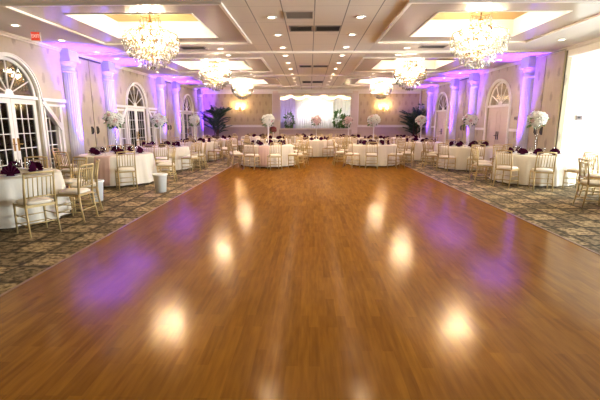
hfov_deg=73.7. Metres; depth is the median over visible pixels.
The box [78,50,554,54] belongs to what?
trim
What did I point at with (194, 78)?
trim
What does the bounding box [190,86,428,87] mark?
trim
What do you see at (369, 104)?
wall panel
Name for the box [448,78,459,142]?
column
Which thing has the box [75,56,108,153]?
door
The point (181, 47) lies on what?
ceiling vent
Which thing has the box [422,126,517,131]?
trim
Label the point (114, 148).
napkin
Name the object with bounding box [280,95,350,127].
wall
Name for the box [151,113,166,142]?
flower centerpiece
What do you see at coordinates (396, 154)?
chair
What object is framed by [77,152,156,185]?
banquet table
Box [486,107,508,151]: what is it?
door
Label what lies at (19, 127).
door
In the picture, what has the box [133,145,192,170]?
banquet table
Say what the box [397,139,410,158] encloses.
chair
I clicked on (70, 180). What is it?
seat cushion
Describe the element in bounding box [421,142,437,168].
chair
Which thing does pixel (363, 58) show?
trim
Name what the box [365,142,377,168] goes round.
chair
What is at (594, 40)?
trim
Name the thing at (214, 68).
crystal chandelier
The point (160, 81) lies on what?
column
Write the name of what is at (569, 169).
seat cushion
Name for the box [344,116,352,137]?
flower centerpiece
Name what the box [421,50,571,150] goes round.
wall
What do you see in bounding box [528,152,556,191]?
chair
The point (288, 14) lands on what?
ceiling vent
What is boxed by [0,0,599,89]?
ceiling
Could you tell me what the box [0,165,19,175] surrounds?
napkin
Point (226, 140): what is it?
chair
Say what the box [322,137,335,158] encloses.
chair
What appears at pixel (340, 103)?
drape
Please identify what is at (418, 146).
banquet table
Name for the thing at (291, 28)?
ceiling vent
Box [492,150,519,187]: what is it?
chair
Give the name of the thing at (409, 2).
trim
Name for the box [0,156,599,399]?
floor
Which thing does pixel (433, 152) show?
chair
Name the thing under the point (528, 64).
column
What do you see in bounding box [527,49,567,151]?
door
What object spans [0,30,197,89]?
trim
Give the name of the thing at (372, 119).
flower centerpiece
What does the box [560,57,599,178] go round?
wall
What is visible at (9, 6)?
trim
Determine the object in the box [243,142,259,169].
chair
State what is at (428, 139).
chair
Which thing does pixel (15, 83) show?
window
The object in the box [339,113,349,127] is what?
plant
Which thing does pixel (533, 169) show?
seat cushion
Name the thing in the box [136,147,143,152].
napkin
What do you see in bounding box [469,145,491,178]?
chair
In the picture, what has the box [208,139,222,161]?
chair
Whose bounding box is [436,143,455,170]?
chair
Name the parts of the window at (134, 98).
pane, frame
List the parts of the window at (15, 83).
pane, frame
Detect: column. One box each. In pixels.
[59,48,84,177]
[101,60,119,151]
[155,77,166,140]
[171,81,180,139]
[197,89,203,138]
[426,86,433,138]
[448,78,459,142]
[466,73,479,144]
[515,56,535,149]
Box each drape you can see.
[280,97,294,127]
[297,102,332,127]
[334,97,349,127]
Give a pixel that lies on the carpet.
(22, 257)
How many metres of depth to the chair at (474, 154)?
10.76 m
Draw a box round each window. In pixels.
[0,52,49,167]
[126,82,149,145]
[182,94,194,138]
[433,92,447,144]
[483,79,511,151]
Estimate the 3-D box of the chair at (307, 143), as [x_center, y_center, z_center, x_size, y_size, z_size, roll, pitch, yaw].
[0.089,-1.806,15.193,0.504,0.933,0.426,-2,11,-9]
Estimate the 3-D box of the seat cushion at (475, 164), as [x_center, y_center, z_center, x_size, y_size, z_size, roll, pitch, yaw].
[4.972,-0.981,10.886,0.410,0.056,0.410,1,11,5]
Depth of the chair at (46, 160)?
8.02 m
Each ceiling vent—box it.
[179,46,207,49]
[284,11,313,18]
[289,26,312,31]
[299,65,311,67]
[313,65,328,66]
[315,25,341,31]
[418,45,448,47]
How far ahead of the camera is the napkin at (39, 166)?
6.88 m
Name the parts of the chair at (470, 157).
backrest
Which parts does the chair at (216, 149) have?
backrest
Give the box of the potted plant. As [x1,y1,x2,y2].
[283,111,294,127]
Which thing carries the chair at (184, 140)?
on the carpet
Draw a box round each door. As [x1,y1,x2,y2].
[0,98,68,175]
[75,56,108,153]
[116,105,156,150]
[163,81,174,144]
[179,110,198,140]
[436,111,445,144]
[455,77,470,144]
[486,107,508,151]
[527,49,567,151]
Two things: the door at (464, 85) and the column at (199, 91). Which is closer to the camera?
the door at (464, 85)
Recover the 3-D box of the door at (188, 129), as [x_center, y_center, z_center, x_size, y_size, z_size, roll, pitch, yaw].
[-6.400,-3.976,22.978,0.180,2.210,4.000,0,11,1]
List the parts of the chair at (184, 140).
backrest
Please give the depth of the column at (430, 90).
22.88 m
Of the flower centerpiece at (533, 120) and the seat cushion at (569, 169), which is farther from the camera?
the flower centerpiece at (533, 120)
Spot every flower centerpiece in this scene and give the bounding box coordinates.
[102,110,124,153]
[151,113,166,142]
[188,115,200,139]
[261,114,274,144]
[269,126,276,138]
[311,115,321,139]
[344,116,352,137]
[367,114,380,139]
[415,115,427,141]
[462,113,478,146]
[527,111,550,153]
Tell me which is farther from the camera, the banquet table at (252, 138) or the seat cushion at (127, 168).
the banquet table at (252, 138)
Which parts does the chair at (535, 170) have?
seat, backrest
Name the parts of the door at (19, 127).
pane, handle, handle, pane, pane, sidelight frame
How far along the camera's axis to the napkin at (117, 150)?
10.16 m
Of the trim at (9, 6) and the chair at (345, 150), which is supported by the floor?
the chair at (345, 150)
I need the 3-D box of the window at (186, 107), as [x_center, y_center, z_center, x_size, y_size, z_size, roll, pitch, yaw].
[-6.395,-4.440,22.887,0.170,3.155,1.970,0,11,1]
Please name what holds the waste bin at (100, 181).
on the carpet
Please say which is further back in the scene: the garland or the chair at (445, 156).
the garland
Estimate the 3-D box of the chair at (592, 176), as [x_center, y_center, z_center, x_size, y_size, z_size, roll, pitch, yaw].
[6.378,-0.507,8.554,0.426,0.933,0.504,-4,12,-18]
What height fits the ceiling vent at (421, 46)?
0.015 m
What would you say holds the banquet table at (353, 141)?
on the carpet
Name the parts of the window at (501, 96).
frame, pane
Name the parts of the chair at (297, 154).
backrest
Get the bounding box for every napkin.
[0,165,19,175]
[7,161,21,167]
[28,164,36,171]
[35,162,43,170]
[93,149,99,154]
[111,146,119,151]
[115,149,124,154]
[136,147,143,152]
[517,148,527,153]
[533,148,543,154]
[549,148,560,154]
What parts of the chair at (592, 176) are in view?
backrest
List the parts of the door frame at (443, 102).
frame, pane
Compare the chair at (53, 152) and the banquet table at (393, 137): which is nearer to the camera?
the chair at (53, 152)
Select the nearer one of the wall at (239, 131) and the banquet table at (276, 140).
the banquet table at (276, 140)
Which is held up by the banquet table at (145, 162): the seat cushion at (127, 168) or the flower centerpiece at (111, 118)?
the flower centerpiece at (111, 118)
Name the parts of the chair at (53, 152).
backrest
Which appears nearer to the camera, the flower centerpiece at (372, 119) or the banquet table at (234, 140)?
the flower centerpiece at (372, 119)
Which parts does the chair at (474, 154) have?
backrest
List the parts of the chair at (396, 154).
backrest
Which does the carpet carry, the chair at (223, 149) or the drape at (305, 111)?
the chair at (223, 149)
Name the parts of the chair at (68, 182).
backrest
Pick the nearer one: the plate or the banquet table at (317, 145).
the plate
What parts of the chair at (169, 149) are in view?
backrest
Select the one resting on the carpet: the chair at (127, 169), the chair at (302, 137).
the chair at (127, 169)
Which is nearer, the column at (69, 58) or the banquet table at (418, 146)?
the column at (69, 58)
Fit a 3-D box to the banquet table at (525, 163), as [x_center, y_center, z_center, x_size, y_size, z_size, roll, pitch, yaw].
[6.262,-0.862,10.780,2.099,0.765,2.122,0,11,1]
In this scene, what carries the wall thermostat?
attached to the wall at (579, 137)
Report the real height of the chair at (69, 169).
0.933 m
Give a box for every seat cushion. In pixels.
[15,196,52,204]
[58,188,89,193]
[61,168,82,171]
[64,178,84,183]
[72,182,95,187]
[116,167,134,170]
[156,157,166,159]
[156,160,171,162]
[158,163,173,165]
[474,160,490,162]
[474,163,491,165]
[497,166,517,169]
[532,168,552,171]
[567,168,587,171]
[581,180,599,184]
[587,174,599,177]
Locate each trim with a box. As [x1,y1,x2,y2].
[0,2,251,44]
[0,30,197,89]
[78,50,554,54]
[142,57,272,72]
[152,74,468,76]
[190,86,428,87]
[194,78,282,85]
[202,93,272,125]
[203,89,420,92]
[203,126,407,126]
[273,91,357,137]
[341,77,430,84]
[351,56,486,71]
[358,93,420,125]
[375,0,599,43]
[421,37,599,90]
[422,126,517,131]
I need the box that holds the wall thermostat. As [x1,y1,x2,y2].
[576,115,582,119]
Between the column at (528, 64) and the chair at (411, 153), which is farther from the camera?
the chair at (411, 153)
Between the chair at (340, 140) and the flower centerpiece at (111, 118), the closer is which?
the flower centerpiece at (111, 118)
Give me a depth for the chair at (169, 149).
11.67 m
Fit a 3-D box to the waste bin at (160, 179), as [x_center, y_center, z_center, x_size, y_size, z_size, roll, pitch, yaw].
[-3.255,-0.404,9.328,0.344,0.430,0.344,0,11,1]
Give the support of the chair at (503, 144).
on the carpet
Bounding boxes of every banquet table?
[0,168,71,228]
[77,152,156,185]
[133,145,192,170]
[180,141,219,160]
[205,138,238,153]
[241,136,272,142]
[241,144,293,166]
[255,138,291,143]
[292,136,320,142]
[296,139,336,156]
[332,137,363,148]
[346,143,399,165]
[358,138,395,143]
[391,137,424,143]
[398,141,442,160]
[438,145,496,169]
[489,152,575,185]
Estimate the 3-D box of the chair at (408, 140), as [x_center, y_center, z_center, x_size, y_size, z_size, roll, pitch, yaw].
[4.086,-1.857,15.477,0.504,0.933,0.426,-3,11,-13]
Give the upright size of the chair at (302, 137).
0.933 m
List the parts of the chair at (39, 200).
leg, leg, seat, backrest, leg, leg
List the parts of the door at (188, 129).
sidelight frame, pane, pane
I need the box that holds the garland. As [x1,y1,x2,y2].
[281,96,348,98]
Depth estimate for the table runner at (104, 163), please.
9.78 m
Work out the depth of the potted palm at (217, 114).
24.31 m
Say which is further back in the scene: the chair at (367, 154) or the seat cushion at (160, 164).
the chair at (367, 154)
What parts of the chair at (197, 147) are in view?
backrest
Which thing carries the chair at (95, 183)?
on the carpet
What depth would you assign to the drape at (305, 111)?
28.39 m
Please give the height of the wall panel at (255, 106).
1.920 m
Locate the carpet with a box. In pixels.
[0,148,599,293]
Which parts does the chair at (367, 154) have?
backrest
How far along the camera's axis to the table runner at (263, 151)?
14.02 m
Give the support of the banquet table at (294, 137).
on the carpet
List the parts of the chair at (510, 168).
backrest, seat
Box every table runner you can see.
[94,156,110,185]
[258,146,268,166]
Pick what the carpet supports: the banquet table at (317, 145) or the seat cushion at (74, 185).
the banquet table at (317, 145)
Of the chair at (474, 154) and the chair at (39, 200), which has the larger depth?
the chair at (474, 154)
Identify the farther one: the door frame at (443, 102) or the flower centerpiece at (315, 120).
the door frame at (443, 102)
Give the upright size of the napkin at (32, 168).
0.154 m
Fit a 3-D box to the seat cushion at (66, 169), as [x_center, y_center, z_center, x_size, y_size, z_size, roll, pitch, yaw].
[-5.472,-0.737,9.636,0.410,0.056,0.410,5,12,25]
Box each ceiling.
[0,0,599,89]
[568,42,599,56]
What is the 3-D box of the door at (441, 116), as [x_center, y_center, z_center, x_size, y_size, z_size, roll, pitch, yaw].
[7.576,-3.656,21.468,0.121,2.120,1.760,0,11,1]
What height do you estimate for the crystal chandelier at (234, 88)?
1.260 m
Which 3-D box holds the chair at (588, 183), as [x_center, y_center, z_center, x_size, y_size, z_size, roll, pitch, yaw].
[5.546,-0.317,7.580,0.504,0.933,0.426,3,11,14]
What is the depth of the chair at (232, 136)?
19.46 m
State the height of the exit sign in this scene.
0.234 m
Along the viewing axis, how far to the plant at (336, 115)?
27.25 m
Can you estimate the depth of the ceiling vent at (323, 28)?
8.67 m
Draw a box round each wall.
[0,35,198,177]
[203,90,421,146]
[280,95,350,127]
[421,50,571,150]
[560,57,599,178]
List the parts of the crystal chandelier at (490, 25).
stem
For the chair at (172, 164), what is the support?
on the carpet
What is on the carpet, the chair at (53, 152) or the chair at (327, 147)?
the chair at (53, 152)
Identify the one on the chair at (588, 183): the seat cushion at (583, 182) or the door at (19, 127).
the seat cushion at (583, 182)
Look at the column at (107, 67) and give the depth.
13.56 m
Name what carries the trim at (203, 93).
attached to the wall at (239, 131)
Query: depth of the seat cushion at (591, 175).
8.47 m
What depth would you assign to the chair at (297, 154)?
14.16 m
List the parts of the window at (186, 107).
pane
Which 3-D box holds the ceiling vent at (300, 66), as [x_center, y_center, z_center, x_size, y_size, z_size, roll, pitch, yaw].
[0.199,-4.873,14.587,0.450,0.015,0.500,0,11,1]
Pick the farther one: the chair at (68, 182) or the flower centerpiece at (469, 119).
the flower centerpiece at (469, 119)
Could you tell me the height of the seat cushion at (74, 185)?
0.056 m
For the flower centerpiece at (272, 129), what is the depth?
20.06 m
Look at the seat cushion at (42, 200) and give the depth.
5.73 m
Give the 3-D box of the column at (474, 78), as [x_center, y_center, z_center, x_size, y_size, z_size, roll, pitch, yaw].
[7.250,-3.532,17.067,0.360,3.600,0.640,0,11,1]
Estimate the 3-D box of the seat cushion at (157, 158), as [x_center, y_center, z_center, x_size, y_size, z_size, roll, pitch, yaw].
[-4.358,-1.317,12.613,0.410,0.056,0.410,-4,12,-19]
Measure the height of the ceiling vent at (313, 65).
0.015 m
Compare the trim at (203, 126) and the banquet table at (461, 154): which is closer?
the banquet table at (461, 154)
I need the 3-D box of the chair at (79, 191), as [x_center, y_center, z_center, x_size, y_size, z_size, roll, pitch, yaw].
[-3.711,-0.136,6.652,0.504,0.933,0.426,1,11,3]
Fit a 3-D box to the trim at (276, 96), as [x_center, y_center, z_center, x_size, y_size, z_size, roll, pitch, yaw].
[0.969,-5.128,25.514,5.360,3.500,0.360,0,11,1]
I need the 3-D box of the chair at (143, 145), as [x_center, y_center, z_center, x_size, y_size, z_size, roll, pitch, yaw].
[-4.627,-1.182,12.015,0.426,0.933,0.504,2,11,12]
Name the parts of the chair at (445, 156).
backrest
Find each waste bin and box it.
[88,179,103,201]
[152,173,167,192]
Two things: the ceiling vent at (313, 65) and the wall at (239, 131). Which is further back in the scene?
the wall at (239, 131)
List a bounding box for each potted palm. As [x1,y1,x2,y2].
[200,105,232,136]
[399,103,424,134]
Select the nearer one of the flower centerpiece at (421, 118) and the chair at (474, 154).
the chair at (474, 154)
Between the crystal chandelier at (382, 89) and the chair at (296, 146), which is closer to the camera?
the chair at (296, 146)
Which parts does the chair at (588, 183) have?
leg, backrest, leg, seat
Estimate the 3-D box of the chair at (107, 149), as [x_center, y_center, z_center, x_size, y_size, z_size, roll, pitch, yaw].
[-5.486,-1.161,11.909,0.426,0.933,0.504,-6,13,-29]
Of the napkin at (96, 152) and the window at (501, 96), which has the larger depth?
the window at (501, 96)
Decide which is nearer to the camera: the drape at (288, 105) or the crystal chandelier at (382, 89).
the crystal chandelier at (382, 89)
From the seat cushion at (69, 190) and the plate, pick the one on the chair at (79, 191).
the seat cushion at (69, 190)
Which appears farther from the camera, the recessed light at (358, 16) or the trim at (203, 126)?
the trim at (203, 126)
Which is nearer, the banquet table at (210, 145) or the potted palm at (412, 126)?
the banquet table at (210, 145)
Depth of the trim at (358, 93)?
25.11 m
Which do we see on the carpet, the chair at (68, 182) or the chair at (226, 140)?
the chair at (68, 182)
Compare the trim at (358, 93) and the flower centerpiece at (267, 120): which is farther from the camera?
the trim at (358, 93)
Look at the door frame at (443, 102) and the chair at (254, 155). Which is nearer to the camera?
the chair at (254, 155)
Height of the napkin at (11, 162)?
0.141 m
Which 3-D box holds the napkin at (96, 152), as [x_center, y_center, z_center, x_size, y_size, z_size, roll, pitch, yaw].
[-5.165,-1.213,10.146,0.233,0.143,0.098,3,11,14]
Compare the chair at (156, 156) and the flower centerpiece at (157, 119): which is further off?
the flower centerpiece at (157, 119)
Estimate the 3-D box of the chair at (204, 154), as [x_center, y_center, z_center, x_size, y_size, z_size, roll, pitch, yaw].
[-3.498,-1.577,14.038,0.504,0.933,0.426,-1,11,-7]
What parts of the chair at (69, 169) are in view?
backrest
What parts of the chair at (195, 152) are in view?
backrest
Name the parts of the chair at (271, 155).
backrest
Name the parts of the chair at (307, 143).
backrest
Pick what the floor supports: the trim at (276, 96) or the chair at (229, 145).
the chair at (229, 145)
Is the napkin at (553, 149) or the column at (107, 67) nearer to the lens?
the napkin at (553, 149)
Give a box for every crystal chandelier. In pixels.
[122,14,179,69]
[199,61,231,90]
[231,80,253,99]
[369,79,392,99]
[393,61,426,90]
[449,12,509,69]
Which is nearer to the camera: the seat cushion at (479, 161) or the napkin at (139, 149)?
the napkin at (139, 149)
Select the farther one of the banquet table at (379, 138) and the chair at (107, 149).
the banquet table at (379, 138)
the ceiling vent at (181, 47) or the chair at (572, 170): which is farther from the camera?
the ceiling vent at (181, 47)
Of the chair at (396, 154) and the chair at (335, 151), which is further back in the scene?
the chair at (335, 151)
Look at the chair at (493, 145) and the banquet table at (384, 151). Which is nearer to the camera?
the chair at (493, 145)
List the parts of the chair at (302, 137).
chair frame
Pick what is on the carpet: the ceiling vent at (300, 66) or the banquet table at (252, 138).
the banquet table at (252, 138)
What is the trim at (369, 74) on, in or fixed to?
attached to the ceiling at (524, 21)
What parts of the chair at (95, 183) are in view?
backrest, leg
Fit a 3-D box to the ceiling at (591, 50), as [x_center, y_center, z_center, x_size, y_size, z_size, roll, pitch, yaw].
[9.874,-3.138,6.377,5.395,0.238,9.400,0,11,1]
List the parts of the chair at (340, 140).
backrest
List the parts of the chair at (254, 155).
backrest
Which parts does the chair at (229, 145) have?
backrest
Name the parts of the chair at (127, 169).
seat, backrest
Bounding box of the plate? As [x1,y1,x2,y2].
[0,174,20,176]
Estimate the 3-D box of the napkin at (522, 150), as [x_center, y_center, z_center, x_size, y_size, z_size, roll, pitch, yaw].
[5.772,-1.261,10.359,0.256,0.157,0.108,7,13,31]
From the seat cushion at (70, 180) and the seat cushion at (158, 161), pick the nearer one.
the seat cushion at (70, 180)
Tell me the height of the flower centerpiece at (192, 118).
1.134 m
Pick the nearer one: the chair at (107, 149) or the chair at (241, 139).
the chair at (107, 149)
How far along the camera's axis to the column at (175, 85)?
20.36 m
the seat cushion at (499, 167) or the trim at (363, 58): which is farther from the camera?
the trim at (363, 58)
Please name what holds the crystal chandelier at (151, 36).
hanging from the ceiling at (524, 21)
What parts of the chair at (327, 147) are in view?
chair frame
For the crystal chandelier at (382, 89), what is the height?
1.260 m
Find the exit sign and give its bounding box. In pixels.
[30,30,41,41]
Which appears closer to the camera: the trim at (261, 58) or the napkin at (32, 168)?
the napkin at (32, 168)
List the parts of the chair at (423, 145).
backrest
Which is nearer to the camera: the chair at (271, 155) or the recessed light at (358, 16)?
the recessed light at (358, 16)
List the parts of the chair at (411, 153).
backrest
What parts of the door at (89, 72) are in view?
frame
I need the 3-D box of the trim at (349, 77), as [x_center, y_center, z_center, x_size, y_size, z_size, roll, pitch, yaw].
[4.082,-5.927,20.042,3.840,0.042,3.600,0,11,1]
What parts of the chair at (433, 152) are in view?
backrest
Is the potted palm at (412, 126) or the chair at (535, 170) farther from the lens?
the potted palm at (412, 126)
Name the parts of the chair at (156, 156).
backrest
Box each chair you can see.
[12,170,61,238]
[24,156,47,167]
[51,148,76,178]
[55,151,84,187]
[56,163,98,221]
[64,156,91,201]
[71,159,102,211]
[106,145,121,151]
[115,151,137,190]
[143,145,154,158]
[155,144,169,173]
[155,145,175,176]
[157,147,177,181]
[181,143,200,171]
[184,140,196,160]
[190,141,202,163]
[192,142,207,168]
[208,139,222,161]
[218,137,229,158]
[220,138,232,159]
[226,136,237,151]
[226,140,240,165]
[227,141,243,167]
[241,139,249,160]
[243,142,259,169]
[267,142,281,169]
[288,141,304,167]
[293,139,302,161]
[295,140,308,164]
[300,137,312,158]
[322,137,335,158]
[332,140,345,164]
[337,139,347,160]
[343,141,359,166]
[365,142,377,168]
[387,142,405,168]
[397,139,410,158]
[398,140,413,164]
[399,141,415,166]
[421,139,434,158]
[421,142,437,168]
[426,140,437,163]
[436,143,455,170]
[466,144,485,173]
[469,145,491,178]
[469,147,492,182]
[489,144,512,168]
[492,145,505,165]
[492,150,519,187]
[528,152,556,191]
[562,152,598,191]
[572,158,599,208]
[579,154,599,195]
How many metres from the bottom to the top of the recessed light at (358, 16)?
0.018 m
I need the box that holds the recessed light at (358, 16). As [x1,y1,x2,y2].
[355,15,365,18]
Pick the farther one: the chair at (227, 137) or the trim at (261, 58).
the chair at (227, 137)
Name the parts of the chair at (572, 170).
backrest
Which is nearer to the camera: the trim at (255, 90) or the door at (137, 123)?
the door at (137, 123)
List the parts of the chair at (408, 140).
backrest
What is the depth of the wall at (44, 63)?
11.04 m
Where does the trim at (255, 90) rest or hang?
attached to the wall at (239, 131)
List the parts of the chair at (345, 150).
backrest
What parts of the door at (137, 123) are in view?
pane, sidelight frame, pane, pane, sidelight frame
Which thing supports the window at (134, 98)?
in the wall at (44, 63)
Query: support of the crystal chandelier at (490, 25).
hanging from the ceiling at (524, 21)
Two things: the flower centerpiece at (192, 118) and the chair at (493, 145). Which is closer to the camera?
the chair at (493, 145)
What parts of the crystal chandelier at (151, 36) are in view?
stem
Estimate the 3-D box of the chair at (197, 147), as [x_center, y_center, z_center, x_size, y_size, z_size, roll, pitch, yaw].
[-3.583,-1.410,13.183,0.504,0.933,0.426,5,12,24]
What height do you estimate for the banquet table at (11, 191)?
0.765 m
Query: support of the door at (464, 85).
in the wall at (513, 75)
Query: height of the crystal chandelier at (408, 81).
1.260 m
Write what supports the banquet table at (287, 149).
on the floor
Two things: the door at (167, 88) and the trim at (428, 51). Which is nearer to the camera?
the trim at (428, 51)
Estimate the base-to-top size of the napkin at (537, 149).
0.172 m
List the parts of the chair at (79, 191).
seat, leg, backrest, leg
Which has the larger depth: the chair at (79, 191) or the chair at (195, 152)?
the chair at (195, 152)
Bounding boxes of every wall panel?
[203,94,271,124]
[358,94,419,124]
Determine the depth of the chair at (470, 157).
12.54 m

